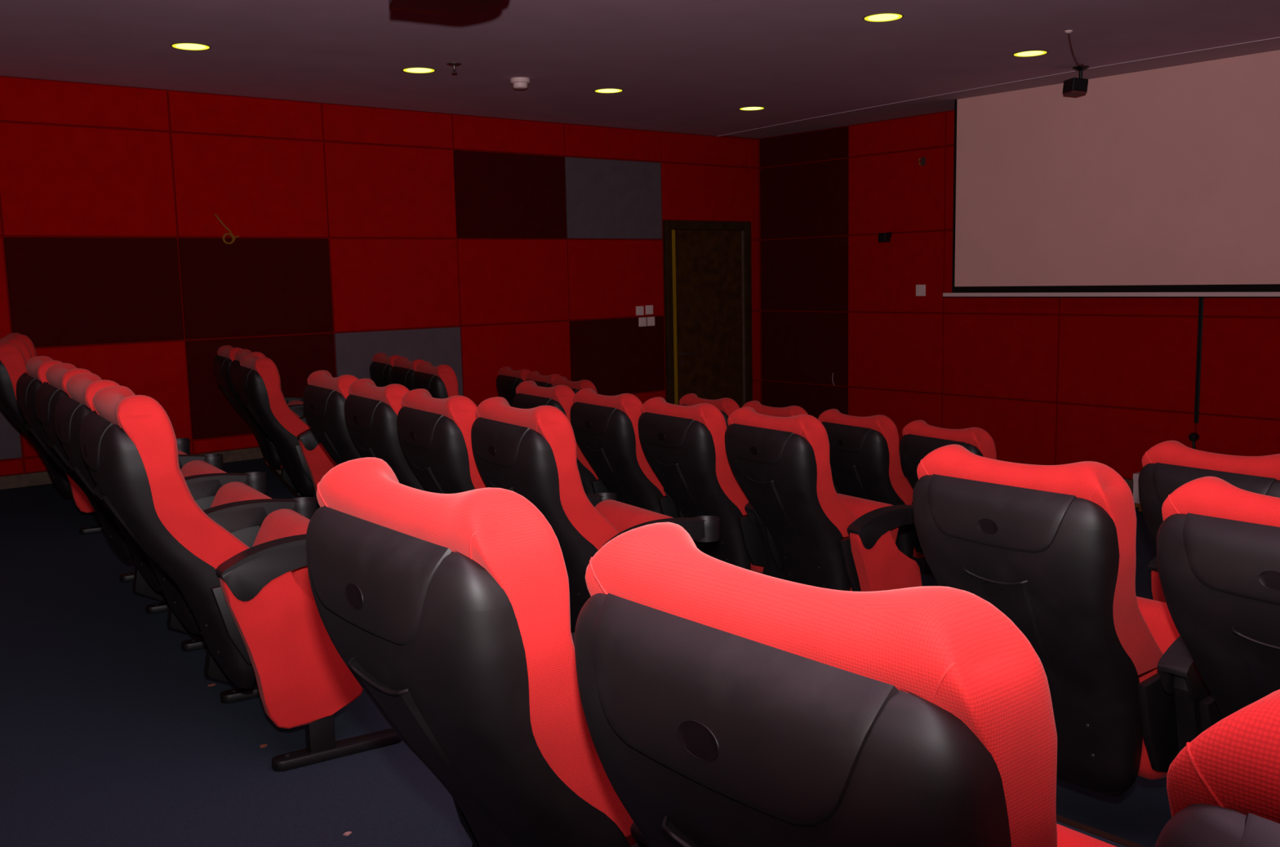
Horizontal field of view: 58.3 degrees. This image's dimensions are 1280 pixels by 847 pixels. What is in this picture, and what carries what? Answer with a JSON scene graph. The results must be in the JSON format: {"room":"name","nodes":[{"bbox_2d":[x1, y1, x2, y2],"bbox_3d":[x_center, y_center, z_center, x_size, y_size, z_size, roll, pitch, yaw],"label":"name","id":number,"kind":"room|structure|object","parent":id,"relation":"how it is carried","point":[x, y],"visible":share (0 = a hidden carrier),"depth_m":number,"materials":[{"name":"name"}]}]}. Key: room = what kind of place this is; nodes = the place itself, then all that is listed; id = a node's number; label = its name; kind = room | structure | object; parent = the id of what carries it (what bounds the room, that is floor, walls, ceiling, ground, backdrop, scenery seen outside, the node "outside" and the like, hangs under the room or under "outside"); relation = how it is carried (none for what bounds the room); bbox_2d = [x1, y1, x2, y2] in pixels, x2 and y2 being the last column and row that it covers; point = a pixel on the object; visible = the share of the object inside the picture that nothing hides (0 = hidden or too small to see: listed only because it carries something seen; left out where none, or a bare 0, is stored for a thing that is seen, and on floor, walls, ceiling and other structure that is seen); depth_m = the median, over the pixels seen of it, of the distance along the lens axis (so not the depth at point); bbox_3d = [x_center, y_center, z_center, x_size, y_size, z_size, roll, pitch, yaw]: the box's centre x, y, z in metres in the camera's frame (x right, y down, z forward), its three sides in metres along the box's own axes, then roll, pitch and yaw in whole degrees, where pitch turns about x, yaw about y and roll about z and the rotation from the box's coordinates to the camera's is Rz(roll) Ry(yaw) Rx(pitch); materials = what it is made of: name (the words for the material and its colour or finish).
{"room":"auditorium","nodes":[
{"label":"auditorium","id":0,"kind":"room"},
{"bbox_2d":[0,75,760,476],"bbox_3d":[-2.507,-0.874,8.759,9.734,3.227,0.144,-7,10,-39],"label":"wall","id":1,"kind":"structure","parent":0,"point":[477,246],"depth_m":8.70,"materials":[{"name":"red fabric"}]},
{"bbox_2d":[0,447,281,489],"bbox_3d":[-2.940,0.457,8.459,8.343,0.539,0.026,-7,10,-39],"label":"baseboard","id":2,"kind":"structure","parent":1,"relation":"attached to","point":[31,479],"depth_m":7.59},
{"bbox_2d":[214,213,239,244],"bbox_3d":[-2.943,-1.388,8.174,0.157,0.216,0.064,-4,8,-20],"label":"cable","id":3,"kind":"object","parent":1,"relation":"attached to","point":[233,237],"visible":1,"depth_m":8.16,"materials":[{"name":"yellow plastic"}]},
{"bbox_2d":[662,220,752,408],"bbox_3d":[0.685,-0.863,11.375,1.146,2.257,0.117,-7,10,-39],"label":"door","id":4,"kind":"structure","parent":1,"relation":"in","point":[708,267],"depth_m":11.34,"materials":[{"name":"brown wood"}]},
{"bbox_2d":[717,36,1279,136],"bbox_3d":[3.386,-2.413,7.563,0.205,0.035,9.102,-7,9,-36],"label":"trim","id":5,"kind":"structure","parent":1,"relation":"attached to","point":[1277,37],"depth_m":8.24,"materials":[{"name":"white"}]},
{"bbox_2d":[0,458,1126,846],"bbox_3d":[-1.590,0.929,3.731,4.399,0.154,9.086,-7,10,-39],"label":"floor","id":6,"kind":"structure","parent":0,"point":[113,734],"depth_m":3.27,"materials":[{"name":"blue carpet"}]},
{"bbox_2d":[5,333,37,357],"bbox_3d":[-3.636,-0.076,7.293,0.714,1.014,0.689,-6,9,-33],"label":"seat","id":7,"kind":"object","parent":6,"relation":"on","point":[26,340],"visible":0.04,"depth_m":6.93,"materials":[{"name":"red fabric"}]},
{"bbox_2d":[0,336,96,514],"bbox_3d":[-3.346,-0.007,6.713,0.730,1.014,0.600,-6,9,-33],"label":"seat","id":8,"kind":"object","parent":6,"relation":"on","point":[20,344],"visible":0.08,"depth_m":6.39,"materials":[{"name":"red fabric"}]},
{"bbox_2d":[0,336,32,362],"bbox_3d":[-3.470,-0.252,6.659,0.388,0.510,0.500,-6,9,-33],"label":"backrest cushion","id":9,"kind":"object","parent":8,"relation":"on","point":[20,344],"depth_m":6.39,"materials":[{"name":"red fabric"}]},
{"bbox_2d":[0,340,104,534],"bbox_3d":[-3.091,0.056,6.178,0.730,1.014,0.600,-6,9,-33],"label":"seat","id":10,"kind":"object","parent":6,"relation":"on","point":[13,362],"visible":0.41,"depth_m":5.92,"materials":[{"name":"black leather"}]},
{"bbox_2d":[0,340,27,400],"bbox_3d":[-3.215,-0.189,6.124,0.387,0.510,0.500,-6,9,-33],"label":"backrest cushion","id":11,"kind":"object","parent":10,"relation":"on","point":[13,362],"depth_m":5.84,"materials":[{"name":"red fabric"}]},
{"bbox_2d":[16,355,223,613],"bbox_3d":[-2.128,0.222,4.730,0.714,1.014,0.689,-6,9,-33],"label":"seat","id":12,"kind":"object","parent":6,"relation":"on","point":[28,384],"visible":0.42,"depth_m":4.54,"materials":[{"name":"black plastic"}]},
{"bbox_2d":[25,355,62,383],"bbox_3d":[-2.225,-0.018,4.638,0.388,0.510,0.500,-6,9,-33],"label":"backrest cushion","id":13,"kind":"object","parent":12,"relation":"on","point":[37,367],"depth_m":4.41,"materials":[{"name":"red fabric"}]},
{"bbox_2d":[35,363,266,651],"bbox_3d":[-1.771,0.280,4.217,0.730,1.014,0.600,-6,9,-33],"label":"seat","id":14,"kind":"object","parent":6,"relation":"on","point":[203,480],"visible":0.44,"depth_m":4.06,"materials":[{"name":"black plastic"}]},
{"bbox_2d":[45,363,93,395],"bbox_3d":[-1.895,0.036,4.162,0.388,0.510,0.500,-6,9,-33],"label":"backrest cushion","id":15,"kind":"object","parent":14,"relation":"on","point":[57,376],"depth_m":4.01,"materials":[{"name":"red fabric"}]},
{"bbox_2d":[180,460,226,477],"bbox_3d":[-1.694,0.358,4.333,0.249,0.384,0.444,-6,9,-33],"label":"seat cushion","id":16,"kind":"object","parent":14,"relation":"on","point":[193,468],"depth_m":4.37,"materials":[{"name":"red fabric"}]},
{"bbox_2d":[54,373,316,703],"bbox_3d":[-1.443,0.339,3.705,0.730,1.014,0.600,-6,9,-33],"label":"seat","id":17,"kind":"object","parent":6,"relation":"on","point":[239,508],"visible":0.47,"depth_m":3.54,"materials":[{"name":"black plastic"}]},
{"bbox_2d":[66,373,119,411],"bbox_3d":[-1.567,0.095,3.651,0.388,0.510,0.500,-6,9,-33],"label":"backrest cushion","id":18,"kind":"object","parent":17,"relation":"on","point":[81,388],"depth_m":3.47,"materials":[{"name":"red fabric"}]},
{"bbox_2d":[210,481,271,526],"bbox_3d":[-1.365,0.418,3.820,0.249,0.384,0.444,-6,9,-33],"label":"seat cushion","id":19,"kind":"object","parent":17,"relation":"on","point":[235,491],"depth_m":3.86,"materials":[{"name":"red fabric"}]},
{"bbox_2d":[80,385,401,771],"bbox_3d":[-1.120,0.397,3.205,0.730,1.014,0.600,-6,9,-32],"label":"seat","id":20,"kind":"object","parent":6,"relation":"on","point":[255,610],"visible":0.94,"depth_m":3.00,"materials":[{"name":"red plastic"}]},
{"bbox_2d":[93,385,249,569],"bbox_3d":[-1.244,0.152,3.152,0.387,0.510,0.500,-6,9,-32],"label":"backrest cushion","id":21,"kind":"object","parent":20,"relation":"on","point":[153,500],"depth_m":2.90,"materials":[{"name":"red fabric"}]},
{"bbox_2d":[252,509,315,600],"bbox_3d":[-1.042,0.475,3.320,0.249,0.384,0.444,-6,9,-32],"label":"seat cushion","id":22,"kind":"object","parent":20,"relation":"on","point":[281,523],"depth_m":3.33,"materials":[{"name":"red fabric"}]},
{"bbox_2d":[306,457,650,846],"bbox_3d":[-0.095,0.551,1.791,0.714,1.026,0.689,-7,9,-38],"label":"seat","id":23,"kind":"object","parent":6,"relation":"on","point":[451,612],"visible":0.83,"depth_m":1.46,"materials":[{"name":"black plastic"}]},
{"bbox_2d":[626,835,636,846],"bbox_3d":[0.003,0.633,1.879,0.249,0.388,0.444,-7,9,-38],"label":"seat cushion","id":24,"kind":"object","parent":23,"relation":"on","point":[631,841],"depth_m":1.79,"materials":[{"name":"red fabric"}]},
{"bbox_2d":[574,522,1115,846],"bbox_3d":[0.366,0.609,1.263,0.730,1.026,0.600,-7,9,-39],"label":"seat","id":25,"kind":"object","parent":6,"relation":"on","point":[724,704],"visible":1,"depth_m":0.96,"materials":[{"name":"black plastic"}]},
{"bbox_2d":[1056,823,1115,846],"bbox_3d":[0.432,0.688,1.387,0.249,0.388,0.444,-7,9,-39],"label":"seat cushion","id":26,"kind":"object","parent":25,"relation":"on","point":[1066,837],"depth_m":1.36,"materials":[{"name":"red fabric"}]},
{"bbox_2d":[1155,689,1279,846],"bbox_3d":[0.773,0.670,0.774,0.730,1.014,0.600,-7,9,-38],"label":"seat","id":27,"kind":"object","parent":6,"relation":"on","point":[1223,788],"visible":1,"depth_m":0.72,"materials":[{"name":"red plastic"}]},
{"bbox_2d":[0,0,1279,138],"bbox_3d":[0.395,-2.066,5.073,9.734,0.101,9.086,-7,10,-39],"label":"ceiling","id":28,"kind":"structure","parent":0,"point":[680,66],"depth_m":6.90,"materials":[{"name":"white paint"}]},
{"bbox_2d":[170,42,211,50],"bbox_3d":[-2.536,-2.129,6.473,0.216,0.008,0.216,-7,10,-39],"label":"recessed light","id":29,"kind":"object","parent":28,"relation":"in","point":[183,46],"visible":1,"depth_m":6.46,"materials":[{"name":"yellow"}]},
{"bbox_2d":[175,43,205,49],"bbox_3d":[-2.536,-2.128,6.473,0.160,0.004,0.160,-7,10,-39],"label":"diffuser","id":30,"kind":"object","parent":29,"relation":"attached to","point":[178,46],"depth_m":6.46,"materials":[{"name":"yellow plastic"}]},
{"bbox_2d":[401,66,435,73],"bbox_3d":[-1.418,-2.267,7.353,0.216,0.008,0.216,-7,10,-39],"label":"recessed light","id":31,"kind":"object","parent":28,"relation":"in","point":[410,69],"visible":1,"depth_m":7.34,"materials":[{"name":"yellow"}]},
{"bbox_2d":[406,67,431,72],"bbox_3d":[-1.418,-2.265,7.353,0.160,0.004,0.160,-7,10,-39],"label":"diffuser","id":32,"kind":"object","parent":31,"relation":"attached to","point":[408,69],"depth_m":7.34,"materials":[{"name":"yellow plastic"}]},
{"bbox_2d":[389,0,502,16],"bbox_3d":[-0.721,-1.728,4.264,0.407,0.317,0.420,-6,9,-33],"label":"projector","id":33,"kind":"object","parent":28,"relation":"hanging from","point":[442,7],"visible":1,"depth_m":4.33,"materials":[{"name":"black plastic"}]},
{"bbox_2d":[510,76,529,89],"bbox_3d":[-0.812,-2.305,7.775,0.132,0.066,0.131,-7,10,-39],"label":"smoke detector","id":34,"kind":"object","parent":28,"relation":"attached to","point":[519,83],"visible":1,"depth_m":7.73,"materials":[{"name":"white plastic"}]},
{"bbox_2d":[593,88,623,93],"bbox_3d":[-0.228,-2.417,8.323,0.216,0.008,0.216,-7,10,-39],"label":"recessed light","id":35,"kind":"object","parent":28,"relation":"in","point":[601,90],"visible":1,"depth_m":8.31,"materials":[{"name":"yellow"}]},
{"bbox_2d":[862,12,903,22],"bbox_3d":[1.296,-2.164,6.107,0.216,0.008,0.216,-7,10,-39],"label":"recessed light","id":36,"kind":"object","parent":28,"relation":"in","point":[882,16],"visible":1,"depth_m":6.09,"materials":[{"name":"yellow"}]},
{"bbox_2d":[867,13,898,21],"bbox_3d":[1.296,-2.163,6.107,0.160,0.004,0.160,-7,10,-39],"label":"diffuser","id":37,"kind":"object","parent":36,"relation":"attached to","point":[874,17],"depth_m":6.10,"materials":[{"name":"yellow plastic"}]},
{"bbox_2d":[1012,49,1048,57],"bbox_3d":[2.460,-2.334,7.227,0.216,0.008,0.216,-7,10,-39],"label":"recessed light","id":38,"kind":"object","parent":28,"relation":"in","point":[1030,52],"visible":1,"depth_m":7.21,"materials":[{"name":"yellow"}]},
{"bbox_2d":[1017,50,1043,56],"bbox_3d":[2.460,-2.332,7.228,0.160,0.004,0.160,-7,10,-39],"label":"diffuser","id":39,"kind":"object","parent":38,"relation":"attached to","point":[1024,53],"depth_m":7.21,"materials":[{"name":"yellow plastic"}]},
{"bbox_2d":[1062,65,1089,96],"bbox_3d":[2.977,-2.331,7.806,0.140,0.182,0.142,-2,7,-8],"label":"speaker","id":40,"kind":"object","parent":28,"relation":"attached to","point":[1074,86],"visible":1,"depth_m":7.75},
{"bbox_2d":[1062,90,1085,96],"bbox_3d":[2.962,-2.252,7.817,0.100,0.024,0.124,-2,7,-8],"label":"grille","id":41,"kind":"object","parent":40,"relation":"attached to","point":[1073,93],"depth_m":7.79,"materials":[{"name":"red"}]},
{"bbox_2d":[942,49,1279,297],"bbox_3d":[3.548,-1.694,8.141,0.036,1.576,3.269,-7,10,-39],"label":"projection screen","id":42,"kind":"object","parent":28,"relation":"hanging from","point":[1162,182],"visible":1,"depth_m":8.22,"materials":[{"name":"white fabric"}]},
{"bbox_2d":[261,457,1145,846],"bbox_3d":[-0.423,0.712,4.720,0.499,0.034,9.129,-6,9,-34],"label":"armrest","id":43,"kind":"structure","parent":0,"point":[1061,820],"depth_m":2.64,"materials":[{"name":"black plastic"}]},
{"bbox_2d":[280,474,1171,846],"bbox_3d":[-1.146,1.008,4.114,5.551,0.148,9.086,-7,10,-39],"label":"floor","id":44,"kind":"structure","parent":0,"point":[1139,815],"depth_m":3.03,"materials":[{"name":"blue carpet"}]},
{"bbox_2d":[213,345,306,497],"bbox_3d":[-2.516,-0.035,7.882,0.714,1.014,0.689,-5,8,-29],"label":"seat","id":45,"kind":"object","parent":44,"relation":"on","point":[222,362],"visible":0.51,"depth_m":7.67,"materials":[{"name":"black leather"}]},
{"bbox_2d":[217,345,242,361],"bbox_3d":[-2.617,-0.276,7.797,0.387,0.510,0.500,-5,8,-29],"label":"backrest cushion","id":46,"kind":"object","parent":45,"relation":"on","point":[226,353],"depth_m":7.59,"materials":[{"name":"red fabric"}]},
{"bbox_2d":[230,349,319,508],"bbox_3d":[-2.193,0.029,7.330,0.730,1.014,0.600,-5,8,-29],"label":"seat","id":47,"kind":"object","parent":44,"relation":"on","point":[239,354],"visible":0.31,"depth_m":7.21,"materials":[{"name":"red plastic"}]},
{"bbox_2d":[234,349,299,417],"bbox_3d":[-2.318,-0.216,7.284,0.387,0.510,0.500,-5,8,-29],"label":"backrest cushion","id":48,"kind":"object","parent":47,"relation":"on","point":[239,354],"depth_m":7.23,"materials":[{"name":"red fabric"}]},
{"bbox_2d":[235,354,337,497],"bbox_3d":[-1.972,0.093,6.795,0.730,1.014,0.600,-5,8,-29],"label":"seat","id":49,"kind":"object","parent":44,"relation":"on","point":[257,380],"visible":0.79,"depth_m":6.56,"materials":[{"name":"black leather"}]},
{"bbox_2d":[240,354,311,437],"bbox_3d":[-2.097,-0.152,6.748,0.387,0.510,0.500,-5,8,-29],"label":"backrest cushion","id":50,"kind":"object","parent":49,"relation":"on","point":[267,405],"depth_m":6.51,"materials":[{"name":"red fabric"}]},
{"bbox_2d":[302,370,362,465],"bbox_3d":[-1.194,0.245,5.490,0.714,1.014,0.689,-6,9,-33],"label":"seat","id":51,"kind":"object","parent":44,"relation":"on","point":[325,396],"visible":0.34,"depth_m":5.18,"materials":[{"name":"black plastic"}]},
{"bbox_2d":[307,370,358,399],"bbox_3d":[-1.292,0.005,5.398,0.388,0.510,0.500,-6,9,-33],"label":"backrest cushion","id":52,"kind":"object","parent":51,"relation":"on","point":[338,387],"depth_m":5.16,"materials":[{"name":"red fabric"}]},
{"bbox_2d":[344,378,426,491],"bbox_3d":[-0.842,0.308,4.938,0.730,1.014,0.600,-6,9,-32],"label":"seat","id":53,"kind":"object","parent":44,"relation":"on","point":[371,411],"visible":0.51,"depth_m":4.65,"materials":[{"name":"black plastic"}]},
{"bbox_2d":[348,378,409,415],"bbox_3d":[-0.966,0.064,4.885,0.388,0.510,0.500,-6,9,-32],"label":"backrest cushion","id":54,"kind":"object","parent":53,"relation":"on","point":[388,397],"depth_m":4.62,"materials":[{"name":"red fabric"}]},
{"bbox_2d":[396,388,616,506],"bbox_3d":[-0.505,0.368,4.419,0.730,1.014,0.600,-6,9,-33],"label":"seat","id":55,"kind":"object","parent":44,"relation":"on","point":[434,434],"visible":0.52,"depth_m":4.12,"materials":[{"name":"black leather"}]},
{"bbox_2d":[400,388,487,489],"bbox_3d":[-0.629,0.123,4.365,0.388,0.510,0.500,-6,9,-33],"label":"backrest cushion","id":56,"kind":"object","parent":55,"relation":"on","point":[458,469],"depth_m":4.10,"materials":[{"name":"red fabric"}]},
{"bbox_2d":[471,396,719,632],"bbox_3d":[-0.148,0.418,3.928,0.730,1.026,0.600,-6,9,-32],"label":"seat","id":57,"kind":"object","parent":44,"relation":"on","point":[531,453],"visible":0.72,"depth_m":3.69,"materials":[{"name":"black plastic"}]},
{"bbox_2d":[475,396,619,550],"bbox_3d":[-0.272,0.170,3.875,0.387,0.516,0.500,-6,9,-32],"label":"backrest cushion","id":58,"kind":"object","parent":57,"relation":"on","point":[555,486],"depth_m":3.63,"materials":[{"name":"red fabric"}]},
{"bbox_2d":[594,499,673,533],"bbox_3d":[-0.069,0.497,4.043,0.249,0.388,0.444,-6,9,-32],"label":"seat cushion","id":59,"kind":"object","parent":57,"relation":"on","point":[622,516],"depth_m":4.04,"materials":[{"name":"red fabric"}]},
{"bbox_2d":[912,444,1211,796],"bbox_3d":[1.056,0.545,2.789,0.714,1.014,0.689,-7,9,-37],"label":"seat","id":60,"kind":"object","parent":44,"relation":"on","point":[1051,548],"visible":0.75,"depth_m":2.55,"materials":[{"name":"black plastic"}]},
{"bbox_2d":[916,444,1163,675],"bbox_3d":[0.964,0.305,2.691,0.387,0.510,0.500,-7,9,-37],"label":"backrest cushion","id":61,"kind":"object","parent":60,"relation":"on","point":[1093,624],"depth_m":2.50,"materials":[{"name":"red fabric"}]},
{"bbox_2d":[1136,596,1179,780],"bbox_3d":[1.155,0.626,2.875,0.249,0.384,0.444,-7,9,-37],"label":"seat cushion","id":62,"kind":"object","parent":60,"relation":"on","point":[1156,615],"depth_m":2.73,"materials":[{"name":"red fabric"}]},
{"bbox_2d":[1156,476,1279,732],"bbox_3d":[1.454,0.603,2.272,0.730,1.014,0.600,-7,9,-37],"label":"seat","id":63,"kind":"object","parent":44,"relation":"on","point":[1218,541],"visible":0.86,"depth_m":2.16,"materials":[{"name":"black plastic"}]},
{"bbox_2d":[1161,476,1279,527],"bbox_3d":[1.332,0.359,2.210,0.388,0.510,0.500,-7,9,-37],"label":"backrest cushion","id":64,"kind":"object","parent":63,"relation":"on","point":[1214,498],"depth_m":2.18,"materials":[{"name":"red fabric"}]},
{"bbox_2d":[760,573,939,586],"bbox_3d":[-0.715,1.109,4.489,6.667,0.194,9.086,-7,10,-39],"label":"floor","id":65,"kind":"structure","parent":0,"point":[926,580],"depth_m":5.79,"materials":[{"name":"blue carpet"}]},
{"bbox_2d":[369,352,400,386],"bbox_3d":[-1.683,-0.046,8.875,0.714,1.014,0.689,-5,8,-29],"label":"seat","id":66,"kind":"object","parent":65,"relation":"on","point":[381,366],"visible":0.24,"depth_m":8.59,"materials":[{"name":"black leather"}]},
{"bbox_2d":[372,352,400,367],"bbox_3d":[-1.784,-0.287,8.789,0.388,0.510,0.500,-5,8,-29],"label":"backrest cushion","id":67,"kind":"object","parent":66,"relation":"on","point":[381,359],"depth_m":8.63,"materials":[{"name":"red fabric"}]},
{"bbox_2d":[390,356,424,391],"bbox_3d":[-1.385,0.020,8.314,0.730,1.014,0.600,-5,8,-29],"label":"seat","id":68,"kind":"object","parent":65,"relation":"on","point":[402,372],"visible":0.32,"depth_m":8.06,"materials":[{"name":"black leather"}]},
{"bbox_2d":[393,356,424,372],"bbox_3d":[-1.510,-0.225,8.267,0.388,0.510,0.500,-5,8,-29],"label":"backrest cushion","id":69,"kind":"object","parent":68,"relation":"on","point":[402,363],"depth_m":8.12,"materials":[{"name":"red fabric"}]},
{"bbox_2d":[413,361,459,398],"bbox_3d":[-1.117,0.084,7.774,0.730,1.014,0.600,-5,8,-29],"label":"seat","id":70,"kind":"object","parent":65,"relation":"on","point":[441,381],"visible":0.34,"depth_m":7.45,"materials":[{"name":"black leather"}]},
{"bbox_2d":[512,380,608,494],"bbox_3d":[-0.281,0.267,6.217,0.714,1.014,0.689,-6,9,-32],"label":"seat","id":71,"kind":"object","parent":65,"relation":"on","point":[528,395],"visible":0.27,"depth_m":5.96,"materials":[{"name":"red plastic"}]},
{"bbox_2d":[569,388,679,518],"bbox_3d":[0.085,0.327,5.689,0.730,1.014,0.600,-6,9,-32],"label":"seat","id":72,"kind":"object","parent":65,"relation":"on","point":[605,428],"visible":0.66,"depth_m":5.47,"materials":[{"name":"black leather"}]},
{"bbox_2d":[638,396,786,580],"bbox_3d":[0.423,0.382,5.207,0.730,1.014,0.600,-6,9,-33],"label":"seat","id":73,"kind":"object","parent":65,"relation":"on","point":[684,446],"visible":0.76,"depth_m":5.00,"materials":[{"name":"black plastic"}]},
{"bbox_2d":[640,396,749,515],"bbox_3d":[0.299,0.137,5.153,0.388,0.510,0.500,-6,9,-33],"label":"backrest cushion","id":74,"kind":"object","parent":73,"relation":"on","point":[705,485],"depth_m":4.97,"materials":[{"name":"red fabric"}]},
{"bbox_2d":[743,515,763,573],"bbox_3d":[0.500,0.460,5.324,0.249,0.384,0.444,-6,9,-33],"label":"seat cushion","id":75,"kind":"object","parent":73,"relation":"on","point":[758,569],"depth_m":5.11,"materials":[{"name":"red fabric"}]},
{"bbox_2d":[724,407,922,591],"bbox_3d":[0.783,0.433,4.748,0.730,1.014,0.600,-6,9,-33],"label":"seat","id":76,"kind":"object","parent":65,"relation":"on","point":[820,536],"visible":0.87,"depth_m":4.55,"materials":[{"name":"black plastic"}]},
{"bbox_2d":[727,407,856,537],"bbox_3d":[0.659,0.189,4.693,0.388,0.510,0.500,-6,9,-33],"label":"backrest cushion","id":77,"kind":"object","parent":76,"relation":"on","point":[806,504],"depth_m":4.51,"materials":[{"name":"red fabric"}]},
{"bbox_2d":[836,493,898,591],"bbox_3d":[0.860,0.511,4.864,0.249,0.384,0.444,-6,9,-33],"label":"seat cushion","id":78,"kind":"object","parent":76,"relation":"on","point":[858,507],"depth_m":4.78,"materials":[{"name":"red fabric"}]},
{"bbox_2d":[1137,440,1279,603],"bbox_3d":[1.976,0.551,3.636,0.714,1.014,0.689,-6,9,-33],"label":"seat","id":79,"kind":"object","parent":65,"relation":"on","point":[1168,465],"visible":0.27,"depth_m":3.49,"materials":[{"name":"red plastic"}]},
{"bbox_2d":[1142,440,1279,479],"bbox_3d":[1.879,0.311,3.544,0.387,0.510,0.500,-6,9,-33],"label":"backrest cushion","id":80,"kind":"object","parent":79,"relation":"on","point":[1174,454],"depth_m":3.44,"materials":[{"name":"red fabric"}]},
{"bbox_2d":[759,110,1279,479],"bbox_3d":[4.148,-0.973,8.424,0.144,3.227,9.187,-7,10,-39],"label":"wall","id":81,"kind":"structure","parent":0,"point":[1052,380],"depth_m":10.03,"materials":[{"name":"red fabric"}]},
{"bbox_2d":[878,231,891,242],"bbox_3d":[2.233,-1.692,10.407,0.130,0.090,0.084,-7,10,-39],"label":"speaker","id":82,"kind":"object","parent":81,"relation":"attached to","point":[882,237],"visible":1,"depth_m":10.36},
{"bbox_2d":[915,284,925,296],"bbox_3d":[2.508,-1.191,10.245,0.012,0.102,0.102,-7,10,-39],"label":"socket plate","id":83,"kind":"object","parent":81,"relation":"attached to","point":[920,289],"visible":1,"depth_m":10.24,"materials":[{"name":"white plastic"}]},
{"bbox_2d":[1193,297,1204,423],"bbox_3d":[4.107,-0.490,8.425,0.012,0.980,0.032,-7,10,-39],"label":"cord cover","id":84,"kind":"object","parent":81,"relation":"attached to","point":[1201,302],"visible":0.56,"depth_m":8.42,"materials":[{"name":"black plastic"}]},
{"bbox_2d":[900,460,1156,599],"bbox_3d":[0.463,1.094,5.480,9.734,0.108,9.086,-7,10,-39],"label":"floor","id":85,"kind":"structure","parent":0,"point":[1145,546],"depth_m":6.91,"materials":[{"name":"blue carpet"}]},
{"bbox_2d":[496,366,531,406],"bbox_3d":[-0.796,0.026,9.581,0.714,1.014,0.689,-6,8,-30],"label":"seat","id":86,"kind":"object","parent":85,"relation":"on","point":[508,380],"visible":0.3,"depth_m":9.32,"materials":[{"name":"black leather"}]},
{"bbox_2d":[497,366,531,381],"bbox_3d":[-0.896,-0.215,9.493,0.388,0.510,0.500,-6,8,-30],"label":"backrest cushion","id":87,"kind":"object","parent":86,"relation":"on","point":[506,372],"depth_m":9.31,"materials":[{"name":"red fabric"}]},
{"bbox_2d":[525,371,560,387],"bbox_3d":[-0.489,0.091,9.021,0.730,1.014,0.600,-6,9,-30],"label":"seat","id":88,"kind":"object","parent":85,"relation":"on","point":[540,380],"visible":0.15,"depth_m":8.79,"materials":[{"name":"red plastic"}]},
{"bbox_2d":[551,376,597,393],"bbox_3d":[-0.236,0.156,8.474,0.730,1.014,0.600,-6,9,-30],"label":"seat","id":89,"kind":"object","parent":85,"relation":"on","point":[575,386],"visible":0.12,"depth_m":8.19,"materials":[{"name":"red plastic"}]},
{"bbox_2d":[679,393,739,427],"bbox_3d":[0.634,0.312,7.118,0.714,1.014,0.689,-6,9,-32],"label":"seat","id":90,"kind":"object","parent":85,"relation":"on","point":[726,406],"visible":0.07,"depth_m":6.77,"materials":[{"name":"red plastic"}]},
{"bbox_2d":[679,393,739,417],"bbox_3d":[0.536,0.072,7.028,0.387,0.510,0.500,-6,9,-32],"label":"backrest cushion","id":91,"kind":"object","parent":90,"relation":"on","point":[726,406],"depth_m":6.78,"materials":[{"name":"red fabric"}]},
{"bbox_2d":[741,400,842,494],"bbox_3d":[1.000,0.371,6.606,0.730,1.014,0.600,-6,9,-32],"label":"seat","id":92,"kind":"object","parent":85,"relation":"on","point":[792,411],"visible":0.09,"depth_m":6.35,"materials":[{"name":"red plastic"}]},
{"bbox_2d":[742,400,808,417],"bbox_3d":[0.875,0.126,6.554,0.388,0.510,0.500,-6,9,-32],"label":"backrest cushion","id":93,"kind":"object","parent":92,"relation":"on","point":[792,411],"depth_m":6.37,"materials":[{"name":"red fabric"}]},
{"bbox_2d":[817,408,933,575],"bbox_3d":[1.371,0.425,6.122,0.730,1.014,0.600,-6,9,-31],"label":"seat","id":94,"kind":"object","parent":85,"relation":"on","point":[864,459],"visible":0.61,"depth_m":5.90,"materials":[{"name":"black plastic"}]},
{"bbox_2d":[817,408,913,505],"bbox_3d":[1.247,0.180,6.072,0.387,0.510,0.500,-6,9,-31],"label":"backrest cushion","id":95,"kind":"object","parent":94,"relation":"on","point":[882,479],"depth_m":5.88,"materials":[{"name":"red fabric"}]},
{"bbox_2d":[905,477,925,559],"bbox_3d":[1.452,0.503,6.236,0.249,0.384,0.444,-6,9,-31],"label":"seat cushion","id":96,"kind":"object","parent":94,"relation":"on","point":[920,555],"depth_m":6.03,"materials":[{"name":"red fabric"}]},
{"bbox_2d":[899,420,996,488],"bbox_3d":[1.702,0.487,5.589,0.730,1.014,0.600,-6,9,-31],"label":"seat","id":97,"kind":"object","parent":85,"relation":"on","point":[919,439],"visible":0.28,"depth_m":5.43,"materials":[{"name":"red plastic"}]},
{"bbox_2d":[902,420,996,459],"bbox_3d":[1.577,0.241,5.540,0.387,0.510,0.500,-6,9,-31],"label":"backrest cushion","id":98,"kind":"object","parent":97,"relation":"on","point":[977,441],"depth_m":5.31,"materials":[{"name":"red fabric"}]},
{"bbox_2d":[1135,503,1142,511],"bbox_3d":[3.995,0.621,7.919,0.396,0.055,0.986,-7,10,-39],"label":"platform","id":99,"kind":"object","parent":85,"relation":"on","point":[1137,505],"visible":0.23,"depth_m":8.15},
{"bbox_2d":[1133,471,1140,503],"bbox_3d":[3.834,0.472,8.043,0.319,0.212,0.622,-7,10,-39],"label":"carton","id":100,"kind":"object","parent":99,"relation":"on","point":[1135,476],"visible":0.16,"depth_m":8.16,"materials":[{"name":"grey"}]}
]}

